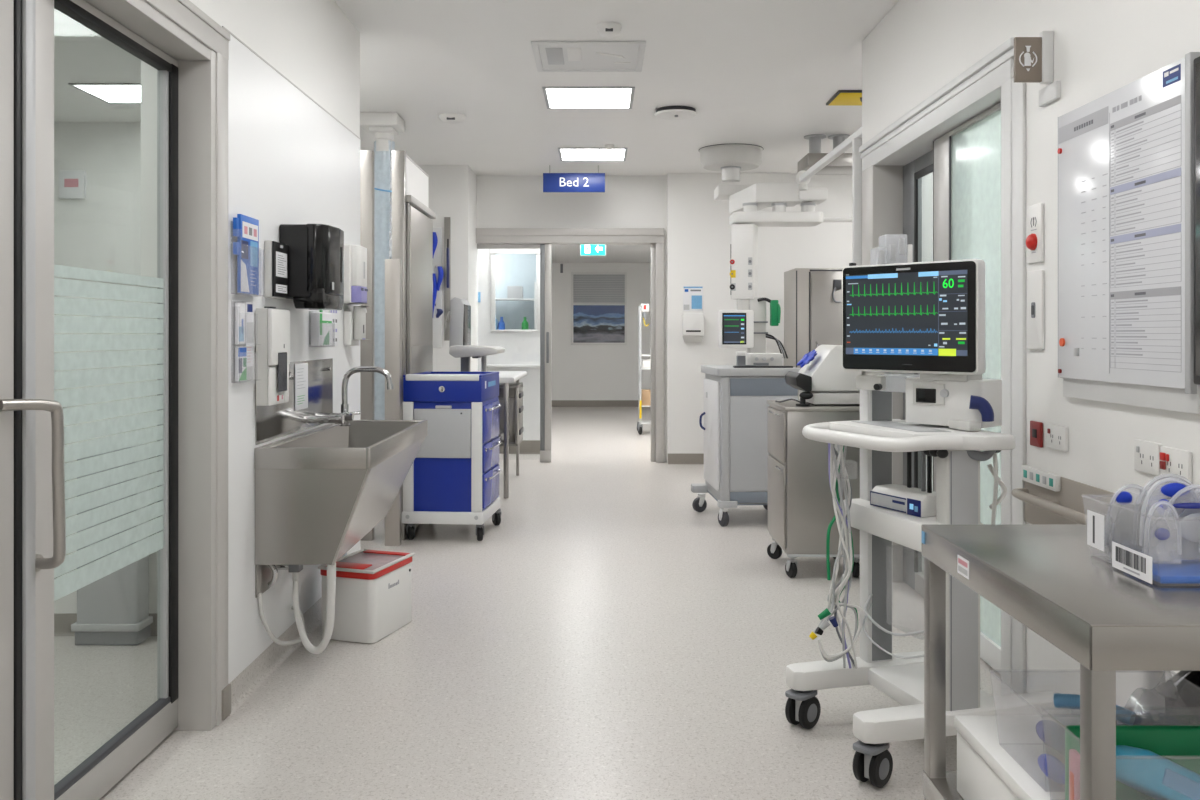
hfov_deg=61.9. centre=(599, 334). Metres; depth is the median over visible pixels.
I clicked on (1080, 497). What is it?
trim
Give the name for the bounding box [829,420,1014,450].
tray
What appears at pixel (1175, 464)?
wall socket
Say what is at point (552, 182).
hanging sign
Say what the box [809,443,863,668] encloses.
lead
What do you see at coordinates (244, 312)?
brochure holder
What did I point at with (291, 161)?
wall
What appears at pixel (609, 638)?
floor
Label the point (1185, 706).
bag
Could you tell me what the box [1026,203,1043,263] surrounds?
button
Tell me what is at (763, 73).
ceiling
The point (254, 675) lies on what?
baseboard
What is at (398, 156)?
trim
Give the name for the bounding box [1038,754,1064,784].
face mask
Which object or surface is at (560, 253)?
ceiling
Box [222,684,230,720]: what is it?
trim
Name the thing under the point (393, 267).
trim
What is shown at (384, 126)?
column
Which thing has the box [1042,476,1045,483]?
outlet
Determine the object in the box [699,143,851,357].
pendant
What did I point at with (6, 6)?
door
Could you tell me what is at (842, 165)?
housing
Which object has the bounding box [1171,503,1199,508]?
packet
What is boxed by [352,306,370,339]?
bottle
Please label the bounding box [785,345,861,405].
analyser
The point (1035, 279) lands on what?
wall switch
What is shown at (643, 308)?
trolley
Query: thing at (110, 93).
recessed light
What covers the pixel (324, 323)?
holder
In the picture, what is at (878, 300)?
screen
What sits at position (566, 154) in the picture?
recessed light
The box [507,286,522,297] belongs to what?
storage box
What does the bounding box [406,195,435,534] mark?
door
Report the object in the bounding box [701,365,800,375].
countertop
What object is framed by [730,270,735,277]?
outlet
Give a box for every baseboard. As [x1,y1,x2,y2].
[54,613,156,635]
[229,597,321,715]
[499,440,539,453]
[552,400,637,406]
[668,454,703,463]
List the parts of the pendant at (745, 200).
arm, post, arm, arm, arm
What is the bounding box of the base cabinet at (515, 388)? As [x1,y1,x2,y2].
[498,382,522,445]
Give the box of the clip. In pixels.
[436,309,442,317]
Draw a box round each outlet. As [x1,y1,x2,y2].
[293,288,343,309]
[730,258,735,265]
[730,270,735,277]
[730,283,735,290]
[748,257,751,264]
[748,269,751,276]
[1029,472,1032,479]
[1036,474,1039,481]
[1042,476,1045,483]
[1049,478,1052,486]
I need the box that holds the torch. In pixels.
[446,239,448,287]
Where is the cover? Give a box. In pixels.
[797,350,816,367]
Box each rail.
[433,228,443,347]
[800,127,861,558]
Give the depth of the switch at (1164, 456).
2.38 m
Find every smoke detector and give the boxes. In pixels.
[439,113,465,123]
[597,22,621,36]
[604,144,613,149]
[654,106,696,119]
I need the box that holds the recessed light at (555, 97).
[542,87,634,108]
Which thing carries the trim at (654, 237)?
attached to the wall at (697, 229)
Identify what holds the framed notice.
attached to the wall at (313, 44)
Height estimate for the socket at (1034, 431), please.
0.027 m
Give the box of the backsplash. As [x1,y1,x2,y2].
[255,358,332,444]
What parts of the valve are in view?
wall plate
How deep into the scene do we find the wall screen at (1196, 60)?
2.21 m
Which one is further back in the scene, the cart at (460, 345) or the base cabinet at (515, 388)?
the base cabinet at (515, 388)
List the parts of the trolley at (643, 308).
post, post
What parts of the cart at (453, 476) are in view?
post, panel, rail, post, drawer, drawer, drawer, handle, handle, handle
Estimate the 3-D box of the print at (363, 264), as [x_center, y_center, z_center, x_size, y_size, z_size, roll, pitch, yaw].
[-1.122,-0.279,4.765,0.001,0.140,0.140,0,0,0]
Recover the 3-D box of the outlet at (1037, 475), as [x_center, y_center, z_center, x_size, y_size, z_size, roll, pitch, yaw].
[1.337,0.436,3.054,0.002,0.024,0.024,0,0,0]
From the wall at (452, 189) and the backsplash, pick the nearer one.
the backsplash
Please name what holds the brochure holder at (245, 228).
attached to the wall at (313, 44)
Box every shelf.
[496,282,535,329]
[639,421,650,423]
[923,770,963,799]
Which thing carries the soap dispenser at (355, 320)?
attached to the wall at (313, 44)
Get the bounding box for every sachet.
[1053,693,1135,724]
[1069,749,1079,799]
[1116,710,1180,724]
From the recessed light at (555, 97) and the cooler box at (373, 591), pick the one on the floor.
the cooler box at (373, 591)
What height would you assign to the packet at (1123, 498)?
0.103 m
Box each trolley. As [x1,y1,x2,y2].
[637,304,650,434]
[767,400,859,577]
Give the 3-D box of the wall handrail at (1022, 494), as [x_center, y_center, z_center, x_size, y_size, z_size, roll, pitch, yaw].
[1.326,0.499,2.642,0.060,0.028,1.083,0,0,0]
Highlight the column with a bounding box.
[360,112,404,419]
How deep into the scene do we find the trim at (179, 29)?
3.08 m
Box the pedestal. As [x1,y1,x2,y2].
[71,444,152,644]
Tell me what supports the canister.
on the cart at (735, 413)
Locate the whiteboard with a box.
[1057,52,1199,413]
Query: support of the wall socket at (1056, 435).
attached to the wall at (1100, 47)
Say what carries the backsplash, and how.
attached to the wall at (313, 44)
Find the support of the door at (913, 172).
in the wall at (1100, 47)
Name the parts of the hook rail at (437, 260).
folded apron, folded apron, folded apron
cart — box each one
[402,371,501,540]
[446,297,504,371]
[691,365,800,526]
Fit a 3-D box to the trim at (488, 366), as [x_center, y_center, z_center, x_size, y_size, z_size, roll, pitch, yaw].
[-0.892,0.320,10.210,0.585,0.030,0.080,0,0,0]
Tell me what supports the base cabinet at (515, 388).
attached to the bench
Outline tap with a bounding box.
[304,366,393,425]
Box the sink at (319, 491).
[254,420,427,564]
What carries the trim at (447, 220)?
attached to the wall at (452, 189)
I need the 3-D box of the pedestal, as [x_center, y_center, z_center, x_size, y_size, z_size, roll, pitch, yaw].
[-1.940,0.829,3.980,0.270,0.778,0.130,0,0,0]
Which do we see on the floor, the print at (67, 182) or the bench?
the bench
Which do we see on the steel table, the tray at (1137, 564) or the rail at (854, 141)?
the tray at (1137, 564)
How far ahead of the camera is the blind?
16.98 m
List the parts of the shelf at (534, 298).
shelf, panel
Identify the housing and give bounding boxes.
[798,134,851,174]
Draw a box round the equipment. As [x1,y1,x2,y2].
[746,353,781,365]
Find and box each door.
[0,0,13,799]
[0,0,177,799]
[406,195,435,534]
[477,244,551,461]
[903,135,971,596]
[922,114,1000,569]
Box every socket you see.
[1030,421,1042,447]
[1032,429,1036,437]
[1046,423,1067,451]
[1134,439,1161,475]
[1160,446,1191,484]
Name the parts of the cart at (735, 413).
foot arm, handle, door, corner post, panel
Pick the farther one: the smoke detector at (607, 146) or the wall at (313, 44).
the smoke detector at (607, 146)
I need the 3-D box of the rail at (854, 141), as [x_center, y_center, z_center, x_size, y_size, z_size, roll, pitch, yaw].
[1.389,0.067,6.008,0.083,2.303,1.625,0,0,0]
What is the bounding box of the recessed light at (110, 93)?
[68,83,140,103]
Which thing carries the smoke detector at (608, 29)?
attached to the ceiling at (763, 73)
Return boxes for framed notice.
[264,240,287,298]
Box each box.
[318,549,414,643]
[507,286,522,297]
[641,359,650,367]
[641,389,650,405]
[954,715,1079,799]
[1142,671,1164,712]
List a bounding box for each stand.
[775,391,812,405]
[785,238,1070,787]
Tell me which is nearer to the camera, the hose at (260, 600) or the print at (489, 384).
the hose at (260, 600)
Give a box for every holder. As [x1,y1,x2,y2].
[233,214,258,294]
[235,302,253,380]
[311,310,337,345]
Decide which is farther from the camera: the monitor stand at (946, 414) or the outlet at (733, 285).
the outlet at (733, 285)
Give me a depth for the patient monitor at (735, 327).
7.22 m
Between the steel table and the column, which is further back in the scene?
the column
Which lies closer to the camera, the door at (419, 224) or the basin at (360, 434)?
the basin at (360, 434)
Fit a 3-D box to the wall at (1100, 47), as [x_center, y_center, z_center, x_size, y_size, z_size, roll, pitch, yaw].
[1.435,-0.151,1.095,0.150,2.742,8.190,0,0,0]
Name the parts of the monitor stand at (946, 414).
handle rail, knob, knob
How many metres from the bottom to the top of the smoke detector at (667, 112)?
0.060 m
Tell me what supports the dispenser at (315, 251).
attached to the wall at (313, 44)
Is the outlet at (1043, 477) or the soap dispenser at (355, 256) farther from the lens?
the soap dispenser at (355, 256)
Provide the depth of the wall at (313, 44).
4.21 m
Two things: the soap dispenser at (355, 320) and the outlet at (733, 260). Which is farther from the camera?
the outlet at (733, 260)
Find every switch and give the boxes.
[1027,270,1043,348]
[1160,452,1168,469]
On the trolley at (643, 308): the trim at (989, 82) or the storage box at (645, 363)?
the storage box at (645, 363)
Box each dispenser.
[256,307,289,405]
[279,224,343,309]
[344,244,367,303]
[344,305,370,345]
[682,313,703,341]
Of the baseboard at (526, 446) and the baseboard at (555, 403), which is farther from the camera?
the baseboard at (555, 403)
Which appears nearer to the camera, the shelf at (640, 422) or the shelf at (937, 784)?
the shelf at (937, 784)
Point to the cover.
(810, 356)
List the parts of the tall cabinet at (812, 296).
door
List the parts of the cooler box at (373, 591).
lid frame, lid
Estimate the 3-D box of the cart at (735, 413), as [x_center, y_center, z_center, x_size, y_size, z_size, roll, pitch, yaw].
[0.959,0.715,6.692,0.646,1.008,0.741,0,0,0]
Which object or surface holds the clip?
attached to the hook rail at (437, 260)
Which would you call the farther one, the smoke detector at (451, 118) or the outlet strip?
the smoke detector at (451, 118)
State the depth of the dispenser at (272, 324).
3.50 m
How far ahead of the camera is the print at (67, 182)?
7.17 m
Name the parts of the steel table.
leg, leg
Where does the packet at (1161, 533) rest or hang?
in the tray at (1137, 564)
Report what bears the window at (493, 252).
in the wall at (521, 348)
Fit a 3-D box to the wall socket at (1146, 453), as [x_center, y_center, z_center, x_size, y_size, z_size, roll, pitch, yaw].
[1.352,0.302,2.472,0.014,0.078,0.112,0,0,0]
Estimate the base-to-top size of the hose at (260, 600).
0.236 m
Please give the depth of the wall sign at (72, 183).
7.17 m
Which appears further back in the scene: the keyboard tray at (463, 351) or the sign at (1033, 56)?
the keyboard tray at (463, 351)
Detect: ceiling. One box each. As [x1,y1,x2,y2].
[54,0,898,175]
[552,245,650,262]
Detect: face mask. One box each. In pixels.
[1036,720,1064,750]
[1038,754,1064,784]
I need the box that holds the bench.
[442,371,526,497]
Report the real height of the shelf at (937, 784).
0.041 m
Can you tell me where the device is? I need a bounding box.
[870,484,935,516]
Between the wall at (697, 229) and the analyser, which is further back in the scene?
the wall at (697, 229)
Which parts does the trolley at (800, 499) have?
drawer, door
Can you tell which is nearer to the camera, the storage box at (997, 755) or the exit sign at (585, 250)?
the storage box at (997, 755)
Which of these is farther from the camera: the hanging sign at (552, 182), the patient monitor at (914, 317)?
the hanging sign at (552, 182)
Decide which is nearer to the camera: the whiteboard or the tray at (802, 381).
the whiteboard
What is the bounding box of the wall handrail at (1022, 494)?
[1012,488,1112,524]
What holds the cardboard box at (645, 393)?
on the trolley at (643, 308)
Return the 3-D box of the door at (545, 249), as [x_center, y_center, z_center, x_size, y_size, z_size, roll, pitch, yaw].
[-0.827,0.172,9.620,0.717,2.095,0.090,0,0,0]
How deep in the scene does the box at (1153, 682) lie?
1.52 m
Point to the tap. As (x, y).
(343, 418)
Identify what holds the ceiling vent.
in the ceiling at (763, 73)
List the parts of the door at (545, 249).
handle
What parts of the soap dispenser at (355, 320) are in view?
plate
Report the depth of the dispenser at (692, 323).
9.36 m
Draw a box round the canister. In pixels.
[736,352,745,364]
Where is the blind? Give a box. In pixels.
[573,275,624,302]
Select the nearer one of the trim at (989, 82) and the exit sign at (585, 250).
the trim at (989, 82)
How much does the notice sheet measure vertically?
0.185 m
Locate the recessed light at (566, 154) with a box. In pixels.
[558,148,627,160]
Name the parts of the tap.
lever, lever, spout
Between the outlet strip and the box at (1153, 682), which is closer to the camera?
the box at (1153, 682)
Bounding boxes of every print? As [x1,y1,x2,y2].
[64,179,77,186]
[361,262,367,290]
[485,380,495,388]
[1031,217,1036,252]
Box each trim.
[84,0,229,729]
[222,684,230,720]
[360,150,373,540]
[385,259,401,545]
[392,150,405,540]
[444,217,450,340]
[476,228,663,462]
[487,365,539,367]
[859,38,1025,694]
[1024,477,1199,524]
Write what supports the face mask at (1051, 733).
on the face mask at (1053, 768)
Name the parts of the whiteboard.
backing panel, edge trim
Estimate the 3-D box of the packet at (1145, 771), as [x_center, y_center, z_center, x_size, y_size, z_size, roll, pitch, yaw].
[0.707,0.555,1.234,0.136,0.100,0.074,0,0,0]
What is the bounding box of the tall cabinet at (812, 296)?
[784,268,842,399]
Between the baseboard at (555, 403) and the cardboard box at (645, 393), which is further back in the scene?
the baseboard at (555, 403)
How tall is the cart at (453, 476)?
0.988 m
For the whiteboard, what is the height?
0.815 m
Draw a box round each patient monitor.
[718,310,753,347]
[842,259,984,374]
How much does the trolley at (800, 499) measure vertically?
0.861 m
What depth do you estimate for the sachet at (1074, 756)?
1.27 m
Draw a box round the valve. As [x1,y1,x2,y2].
[255,565,302,597]
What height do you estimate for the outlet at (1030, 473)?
0.024 m
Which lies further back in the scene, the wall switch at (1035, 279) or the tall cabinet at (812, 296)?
the tall cabinet at (812, 296)
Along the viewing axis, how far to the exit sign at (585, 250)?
10.05 m
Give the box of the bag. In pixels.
[1165,671,1199,724]
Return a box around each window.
[490,249,539,331]
[571,272,626,344]
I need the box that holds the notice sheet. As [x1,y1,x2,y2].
[295,363,307,410]
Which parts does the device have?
panel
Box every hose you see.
[258,593,304,645]
[292,562,335,653]
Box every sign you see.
[59,170,85,198]
[543,165,604,191]
[580,245,605,256]
[826,90,861,105]
[1014,31,1060,106]
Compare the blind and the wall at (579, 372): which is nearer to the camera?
the blind
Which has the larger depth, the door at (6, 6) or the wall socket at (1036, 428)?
the wall socket at (1036, 428)
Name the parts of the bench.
leg, leg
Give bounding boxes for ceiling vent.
[531,41,645,71]
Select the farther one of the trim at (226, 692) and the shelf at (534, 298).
the shelf at (534, 298)
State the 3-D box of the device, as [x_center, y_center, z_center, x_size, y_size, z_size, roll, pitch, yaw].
[0.924,0.491,2.983,0.117,0.062,0.222,0,0,-25]
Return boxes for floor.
[54,407,1000,799]
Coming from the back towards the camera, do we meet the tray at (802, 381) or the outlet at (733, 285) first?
the outlet at (733, 285)
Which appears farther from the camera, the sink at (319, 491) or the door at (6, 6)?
the sink at (319, 491)
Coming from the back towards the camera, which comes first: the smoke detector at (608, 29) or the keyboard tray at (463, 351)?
the keyboard tray at (463, 351)
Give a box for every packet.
[1105,491,1132,527]
[1116,745,1199,799]
[1139,483,1189,527]
[1155,528,1172,561]
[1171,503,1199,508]
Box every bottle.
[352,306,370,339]
[498,317,504,329]
[522,317,528,329]
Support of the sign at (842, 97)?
attached to the ceiling at (763, 73)
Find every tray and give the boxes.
[449,345,504,357]
[785,371,811,391]
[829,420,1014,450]
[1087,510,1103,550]
[1112,541,1199,583]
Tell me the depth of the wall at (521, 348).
10.25 m
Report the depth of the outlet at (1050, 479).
2.96 m
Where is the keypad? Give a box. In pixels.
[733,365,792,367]
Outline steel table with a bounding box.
[922,525,1199,799]
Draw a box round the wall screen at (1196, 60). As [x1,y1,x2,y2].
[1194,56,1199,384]
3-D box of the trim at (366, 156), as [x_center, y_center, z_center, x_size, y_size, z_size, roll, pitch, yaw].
[-1.397,0.062,5.959,0.095,2.315,0.058,0,0,0]
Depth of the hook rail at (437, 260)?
8.98 m
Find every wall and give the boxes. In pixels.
[54,123,140,277]
[189,0,428,206]
[222,26,360,683]
[418,165,476,370]
[477,173,851,463]
[478,249,539,439]
[552,263,650,399]
[862,0,1199,714]
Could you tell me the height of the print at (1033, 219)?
0.111 m
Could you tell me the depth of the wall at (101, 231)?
7.20 m
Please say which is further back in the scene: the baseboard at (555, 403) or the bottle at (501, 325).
the baseboard at (555, 403)
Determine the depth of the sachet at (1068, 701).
1.43 m
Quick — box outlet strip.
[1022,465,1060,491]
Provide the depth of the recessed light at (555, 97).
6.42 m
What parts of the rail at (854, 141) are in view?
rail, post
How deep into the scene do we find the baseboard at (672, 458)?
9.45 m
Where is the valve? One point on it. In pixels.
(266, 576)
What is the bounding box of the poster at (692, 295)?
[683,286,702,310]
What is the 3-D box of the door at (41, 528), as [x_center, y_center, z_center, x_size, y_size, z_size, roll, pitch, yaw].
[-1.281,0.182,2.621,0.128,2.052,0.927,0,0,0]
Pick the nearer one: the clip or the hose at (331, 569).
the hose at (331, 569)
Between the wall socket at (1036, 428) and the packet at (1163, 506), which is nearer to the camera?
the packet at (1163, 506)
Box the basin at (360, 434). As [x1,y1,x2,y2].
[273,421,418,447]
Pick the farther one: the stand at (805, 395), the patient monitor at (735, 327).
the patient monitor at (735, 327)
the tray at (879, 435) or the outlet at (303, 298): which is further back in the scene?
the outlet at (303, 298)
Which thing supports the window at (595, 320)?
in the wall at (579, 372)
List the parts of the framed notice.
frame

